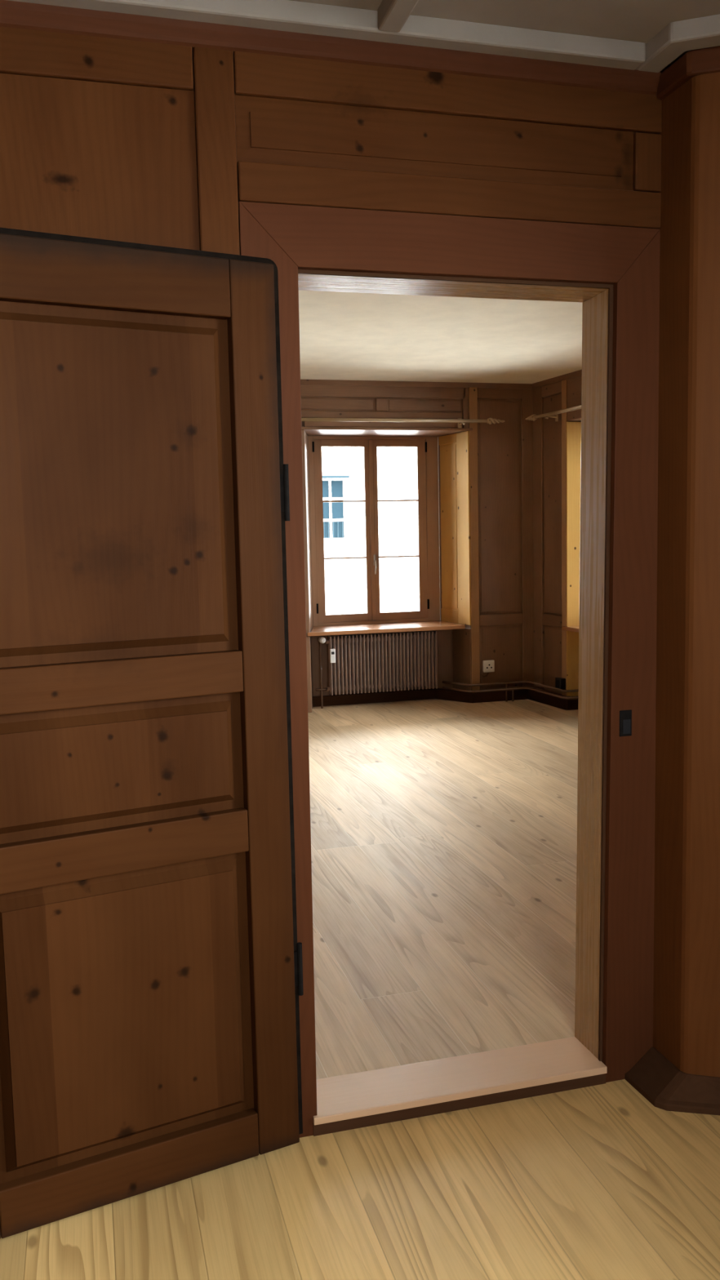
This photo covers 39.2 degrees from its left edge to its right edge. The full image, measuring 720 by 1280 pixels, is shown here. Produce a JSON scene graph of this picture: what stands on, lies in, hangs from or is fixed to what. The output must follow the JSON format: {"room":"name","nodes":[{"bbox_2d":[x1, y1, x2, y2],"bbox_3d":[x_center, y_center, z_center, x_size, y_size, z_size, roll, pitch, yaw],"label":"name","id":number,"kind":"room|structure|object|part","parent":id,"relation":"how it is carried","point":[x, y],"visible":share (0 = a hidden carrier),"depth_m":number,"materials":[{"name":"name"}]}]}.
{"room":"empty wood-paneled room","nodes":[
{"label":"empty wood-paneled room","id":0,"kind":"room"},
{"bbox_2d":[0,0,671,255],"bbox_3d":[0.469,-0.147,2.452,5.800,2.540,0.180,-3,6,-15],"label":"wall partition","id":1,"kind":"structure","parent":0,"point":[114,126],"depth_m":2.11,"materials":[{"name":"brown wood"}]},
{"bbox_3d":[-1.290,-1.128,1.809,1.966,0.101,0.022,-3,6,-15],"label":"rail","id":2,"kind":"part","parent":1,"relation":"part of","materials":[{"name":"brown wood"}]},
{"bbox_3d":[-0.727,-0.562,2.027,0.832,1.103,0.015,-3,6,-15],"label":"panel","id":3,"kind":"part","parent":1,"relation":"part of","materials":[{"name":"brown wood"}]},
{"bbox_3d":[-0.773,-1.204,1.933,3.036,0.041,0.040,-3,6,-15],"label":"cornice","id":4,"kind":"part","parent":1,"relation":"part of","materials":[{"name":"brown wood"}]},
{"bbox_3d":[0.185,-1.085,2.225,0.935,0.143,0.017,-3,6,-15],"label":"panel","id":5,"kind":"part","parent":1,"relation":"part of","materials":[{"name":"brown wood"}]},
{"bbox_3d":[0.218,-1.203,2.218,0.994,0.101,0.022,-3,6,-15],"label":"rail","id":6,"kind":"part","parent":1,"relation":"part of","materials":[{"name":"brown wood"}]},
{"bbox_3d":[0.223,-0.981,2.242,0.993,0.080,0.022,-3,6,-15],"label":"rail","id":7,"kind":"part","parent":1,"relation":"part of","materials":[{"name":"brown wood"}]},
{"bbox_2d":[238,201,660,1137],"bbox_3d":[0.230,0.090,2.415,0.993,2.085,0.164,-3,6,-15],"label":"door frame","id":8,"kind":"structure","parent":1,"relation":"attached to","point":[614,271],"depth_m":2.42,"materials":[{"name":"brown wood"}]},
{"bbox_2d":[0,227,303,1238],"bbox_3d":[-0.493,0.196,2.046,0.783,1.958,0.038,-4,7,-27],"label":"door","id":9,"kind":"structure","parent":8,"relation":"attached to","point":[151,962],"depth_m":2.06,"materials":[{"name":"brown wood"}]},
{"bbox_3d":[-0.516,-0.702,1.953,0.550,0.116,0.034,-4,7,-27],"label":"rail","id":10,"kind":"part","parent":9,"relation":"part of","materials":[{"name":"brown wood"}]},
{"bbox_3d":[-0.508,-0.302,1.995,0.558,0.696,0.026,-4,7,-27],"label":"panel","id":11,"kind":"part","parent":9,"relation":"part of","materials":[{"name":"brown wood"}]},
{"bbox_3d":[-0.499,0.084,2.034,0.550,0.088,0.034,-4,7,-27],"label":"rail","id":12,"kind":"part","parent":9,"relation":"part of","materials":[{"name":"brown wood"}]},
{"bbox_3d":[-0.496,0.255,2.053,0.558,0.265,0.026,-4,7,-27],"label":"panel","id":13,"kind":"part","parent":9,"relation":"part of","materials":[{"name":"brown wood"}]},
{"bbox_3d":[-0.492,0.429,2.070,0.550,0.092,0.034,-4,7,-27],"label":"rail","id":14,"kind":"part","parent":9,"relation":"part of","materials":[{"name":"brown wood"}]},
{"bbox_3d":[-0.485,0.772,2.106,0.558,0.607,0.026,-4,7,-27],"label":"panel","id":15,"kind":"part","parent":9,"relation":"part of","materials":[{"name":"brown wood"}]},
{"bbox_3d":[-0.477,1.120,2.142,0.550,0.100,0.034,-4,7,-27],"label":"rail","id":16,"kind":"part","parent":9,"relation":"part of","materials":[{"name":"brown wood"}]},
{"bbox_3d":[0.647,0.203,2.467,0.033,0.064,0.006,-3,6,-15],"label":"strike plate","id":17,"kind":"part","parent":8,"relation":"part of","materials":[{"name":"metal"}]},
{"bbox_2d":[0,1079,719,1279],"bbox_3d":[0.245,1.329,0.872,4.400,0.060,3.350,-3,6,-15],"label":"floor","id":18,"kind":"structure","parent":0,"point":[597,1182],"depth_m":2.08,"materials":[{"name":"beige wood"}]},
{"bbox_2d":[8,0,719,72],"bbox_3d":[0.208,-1.161,0.551,4.400,0.120,3.220,-3,6,-15],"label":"ceiling","id":19,"kind":"structure","parent":0,"point":[641,35],"depth_m":2.11,"materials":[{"name":"white paint"}]},
{"bbox_2d":[300,379,533,712],"bbox_3d":[-0.992,-0.665,7.745,5.600,2.541,0.628,-3,6,-15],"label":"wall","id":20,"kind":"structure","parent":0,"point":[486,470],"depth_m":8.00,"materials":[{"name":"brown wood"}]},
{"bbox_3d":[-0.408,-0.505,7.625,0.036,2.131,0.022,-3,6,-15],"label":"niche moulding","id":21,"kind":"part","parent":20,"relation":"part of","materials":[{"name":"brown wood"}]},
{"bbox_3d":[-0.244,-1.765,7.568,0.755,0.116,0.018,-3,6,-15],"label":"panel","id":22,"kind":"part","parent":20,"relation":"part of","materials":[{"name":"brown wood"}]},
{"bbox_2d":[307,435,439,626],"bbox_3d":[0.128,-0.906,8.260,1.092,1.593,0.108,-3,6,-15],"label":"window","id":23,"kind":"structure","parent":20,"relation":"in","point":[426,447],"depth_m":8.28,"materials":[{"name":"brown wood"}]},
{"bbox_3d":[0.125,-0.617,8.252,0.022,0.161,0.040,-3,6,-15],"label":"handle","id":24,"kind":"part","parent":23,"relation":"part of","materials":[{"name":"white metal"}]},
{"bbox_2d":[315,630,437,708],"bbox_3d":[0.134,0.231,7.994,0.996,0.568,0.195,-3,6,-15],"label":"radiator","id":25,"kind":"object","parent":20,"relation":"attached to","point":[377,662],"visible":0.96,"depth_m":7.97,"materials":[{"name":"metal"}]},
{"bbox_3d":[0.143,-1.706,7.670,1.350,0.053,0.022,-3,6,-15],"label":"rail","id":26,"kind":"part","parent":20,"relation":"part of","materials":[{"name":"brown wood"}]},
{"bbox_3d":[0.130,-1.880,7.650,1.430,0.092,0.022,-3,6,-15],"label":"rail","id":27,"kind":"part","parent":20,"relation":"part of","materials":[{"name":"brown wood"}]},
{"bbox_3d":[0.152,-0.096,8.065,1.283,0.030,0.528,-3,6,-15],"label":"window sill","id":28,"kind":"part","parent":20,"relation":"part of","materials":[{"name":"brown wood"}]},
{"bbox_3d":[0.213,-1.606,7.689,1.374,0.020,0.022,-3,6,-15],"label":"niche moulding","id":29,"kind":"part","parent":20,"relation":"part of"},
{"bbox_2d":[301,417,505,428],"bbox_3d":[0.264,-1.645,7.623,1.753,0.075,0.132,-3,6,-15],"label":"curtain rod","id":30,"kind":"object","parent":20,"relation":"attached to","point":[490,420],"visible":0.94,"depth_m":7.60,"materials":[{"name":"brown wood"}]},
{"bbox_3d":[0.203,-1.646,7.567,1.605,0.027,0.027,-3,6,-15],"label":"rod","id":31,"kind":"part","parent":30,"relation":"part of","materials":[{"name":"brown wood"}]},
{"bbox_3d":[-1.137,-1.872,7.290,5.200,0.041,0.038,-3,6,-15],"label":"cornice","id":32,"kind":"part","parent":20,"relation":"part of","materials":[{"name":"brown wood"}]},
{"bbox_3d":[0.498,-1.802,7.769,0.625,0.116,0.018,-3,6,-15],"label":"panel","id":33,"kind":"part","parent":20,"relation":"part of","materials":[{"name":"brown wood"}]},
{"bbox_2d":[312,687,577,710],"bbox_3d":[0.865,0.458,8.020,2.550,0.080,0.590,0,6,10],"label":"baseboard","id":34,"kind":"structure","parent":20,"relation":"attached to","point":[439,693],"depth_m":8.07,"materials":[{"name":"brown wood"}]},
{"bbox_3d":[0.711,-1.621,8.167,0.014,0.071,0.284,-4,6,-24],"label":"rail","id":35,"kind":"part","parent":20,"relation":"part of","materials":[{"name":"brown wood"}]},
{"bbox_3d":[0.728,-0.919,8.238,0.009,1.350,0.289,-4,6,-24],"label":"panel","id":36,"kind":"part","parent":20,"relation":"part of","materials":[{"name":"brown wood"}]},
{"bbox_3d":[0.741,-0.198,8.315,0.014,0.110,0.284,-4,6,-24],"label":"rail","id":37,"kind":"part","parent":20,"relation":"part of","materials":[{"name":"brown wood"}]},
{"bbox_2d":[482,659,494,672],"bbox_3d":[1.029,0.210,8.079,0.096,0.096,0.026,-3,6,-15],"label":"power outlet","id":38,"kind":"object","parent":20,"relation":"attached to","point":[488,666],"visible":1,"depth_m":8.07,"materials":[{"name":"white plastic"}]},
{"bbox_3d":[1.091,-1.931,7.910,0.376,0.085,0.022,-3,6,-15],"label":"rail","id":39,"kind":"part","parent":20,"relation":"part of","materials":[{"name":"brown wood"}]},
{"bbox_3d":[1.106,-1.049,8.012,0.386,1.703,0.019,-3,6,-15],"label":"panel","id":40,"kind":"part","parent":20,"relation":"part of","materials":[{"name":"brown wood"}]},
{"bbox_3d":[1.131,0.128,8.134,0.386,0.512,0.019,-3,6,-15],"label":"panel","id":41,"kind":"part","parent":20,"relation":"part of","materials":[{"name":"brown wood"}]},
{"bbox_3d":[1.129,-0.164,8.093,0.376,0.090,0.022,-3,6,-15],"label":"rail","id":42,"kind":"part","parent":20,"relation":"part of","materials":[{"name":"brown wood"}]},
{"bbox_2d":[442,680,578,701],"bbox_3d":[1.347,0.424,7.874,1.477,0.158,0.360,2,7,29],"label":"pipe","id":43,"kind":"object","parent":20,"relation":"attached to","point":[506,683],"visible":0.85,"depth_m":8.00,"materials":[{"name":"brown paint"}]},
{"bbox_2d":[298,289,582,383],"bbox_3d":[-0.259,-1.737,5.226,6.000,0.080,5.850,-3,6,-15],"label":"ceiling","id":44,"kind":"structure","parent":0,"point":[344,335],"depth_m":6.01,"materials":[{"name":"beige paint"}]},
{"bbox_2d":[307,698,577,1079],"bbox_3d":[-0.203,0.836,5.493,6.000,0.105,5.850,-3,6,-15],"label":"floor","id":45,"kind":"structure","parent":0,"point":[444,833],"depth_m":3.95,"materials":[{"name":"brown wood"}]},
{"bbox_2d":[442,686,578,701],"bbox_3d":[1.345,0.450,7.862,1.486,0.108,0.367,2,7,29],"label":"pipe","id":46,"kind":"object","parent":45,"relation":"on","point":[443,687],"visible":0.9,"depth_m":7.99,"materials":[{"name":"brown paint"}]},
{"bbox_2d":[531,369,582,696],"bbox_3d":[2.507,-0.557,5.968,0.630,2.541,5.600,-3,6,-21],"label":"wall","id":47,"kind":"structure","parent":0,"point":[557,445],"depth_m":7.77,"materials":[{"name":"brown wood"}]},
{"bbox_3d":[1.510,-0.152,7.900,0.022,0.090,0.293,-3,6,-21],"label":"rail","id":48,"kind":"part","parent":47,"relation":"part of","materials":[{"name":"brown wood"}]},
{"bbox_3d":[1.472,-1.917,7.717,0.022,0.090,0.293,-3,6,-21],"label":"rail","id":49,"kind":"part","parent":47,"relation":"part of","materials":[{"name":"brown wood"}]},
{"bbox_3d":[1.526,0.140,7.936,0.019,0.512,0.304,-3,6,-21],"label":"panel","id":50,"kind":"part","parent":47,"relation":"part of","materials":[{"name":"brown wood"}]},
{"bbox_3d":[1.501,-1.035,7.814,0.019,1.699,0.304,-3,6,-21],"label":"panel","id":51,"kind":"part","parent":47,"relation":"part of","materials":[{"name":"brown wood"}]},
{"bbox_2d":[524,404,581,421],"bbox_3d":[1.692,-1.621,6.930,0.133,0.075,2.048,-3,6,-21],"label":"curtain rod","id":52,"kind":"object","parent":47,"relation":"attached to","point":[533,417],"visible":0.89,"depth_m":7.57,"materials":[{"name":"brown wood"}]},
{"bbox_3d":[2.250,-1.775,5.646,0.038,0.041,5.000,-3,6,-21],"label":"cornice","id":53,"kind":"part","parent":47,"relation":"part of","materials":[{"name":"brown wood"}]},
{"bbox_2d":[555,677,565,689],"bbox_3d":[1.541,0.338,7.779,0.049,0.090,0.082,-3,6,-21],"label":"junction box","id":54,"kind":"object","parent":47,"relation":"attached to","point":[560,682],"visible":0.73,"depth_m":7.75,"materials":[{"name":"black plastic"}]},
{"bbox_3d":[1.521,0.339,7.771,0.006,0.068,0.058,-3,6,-21],"label":"lid","id":55,"kind":"part","parent":54,"relation":"part of","materials":[{"name":"black plastic"}]},
{"bbox_3d":[2.061,-0.037,7.094,0.530,0.030,1.536,-3,6,-21],"label":"window sill","id":56,"kind":"part","parent":47,"relation":"part of","materials":[{"name":"brown wood"}]},
{"bbox_3d":[1.815,-1.723,6.837,0.022,0.310,1.496,-3,6,-21],"label":"rail","id":57,"kind":"part","parent":47,"relation":"part of","materials":[{"name":"brown wood"}]},
{"bbox_2d":[624,45,719,1115],"bbox_3d":[1.707,0.003,1.131,1.358,2.460,3.120,-3,6,-15],"label":"wall","id":58,"kind":"structure","parent":0,"point":[681,1071],"depth_m":2.36,"materials":[{"name":"brown wood"}]},
{"bbox_3d":[1.346,-1.259,2.068,1.421,0.051,0.125,1,6,18],"label":"cornice","id":59,"kind":"part","parent":58,"relation":"part of","materials":[{"name":"brown wood"}]},
{"label":"outside","id":60,"kind":"structure","parent":0,"visible":0},
{"bbox_3d":[0.867,5.721,-2.148,120.000,0.200,90.000,-3,6,-15],"label":"ground","id":61,"kind":"structure","parent":60,"visible":0},
{"bbox_2d":[321,446,418,614],"bbox_3d":[-3.918,-5.030,28.824,36.800,15.000,7.200,-3,6,-15],"label":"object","id":62,"kind":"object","parent":61,"relation":"on","point":[344,531],"visible":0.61,"depth_m":27.05,"materials":[{"name":"white plaster"},{"name":"glass"}]},
{"bbox_3d":[-0.990,-3.991,26.770,0.370,0.510,0.010,-3,6,-15],"label":"pane","id":63,"kind":"part","parent":62,"relation":"part of","materials":[{"name":"blue glass"}]},
{"bbox_3d":[-0.979,-3.459,26.825,0.370,0.560,0.010,-3,6,-15],"label":"pane","id":64,"kind":"part","parent":62,"relation":"part of","materials":[{"name":"blue glass"}]},
{"bbox_3d":[-0.967,-2.932,26.880,0.370,0.500,0.010,-3,6,-15],"label":"pane","id":65,"kind":"part","parent":62,"relation":"part of","materials":[{"name":"blue glass"}]},
{"bbox_2d":[322,475,349,478],"bbox_3d":[-0.756,-4.297,26.617,0.950,0.060,0.150,-3,6,-15],"label":"hood","id":66,"kind":"object","parent":62,"relation":"attached to","point":[323,476],"depth_m":26.60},
{"bbox_3d":[-0.609,-4.010,26.873,0.380,0.510,0.010,-3,6,-15],"label":"pane","id":67,"kind":"part","parent":62,"relation":"part of","materials":[{"name":"blue glass"}]},
{"bbox_3d":[-0.598,-3.478,26.928,0.380,0.560,0.010,-3,6,-15],"label":"pane","id":68,"kind":"part","parent":62,"relation":"part of","materials":[{"name":"blue glass"}]},
{"bbox_3d":[-0.587,-2.951,26.983,0.380,0.500,0.010,-3,6,-15],"label":"pane","id":69,"kind":"part","parent":62,"relation":"part of","materials":[{"name":"blue glass"}]}
]}

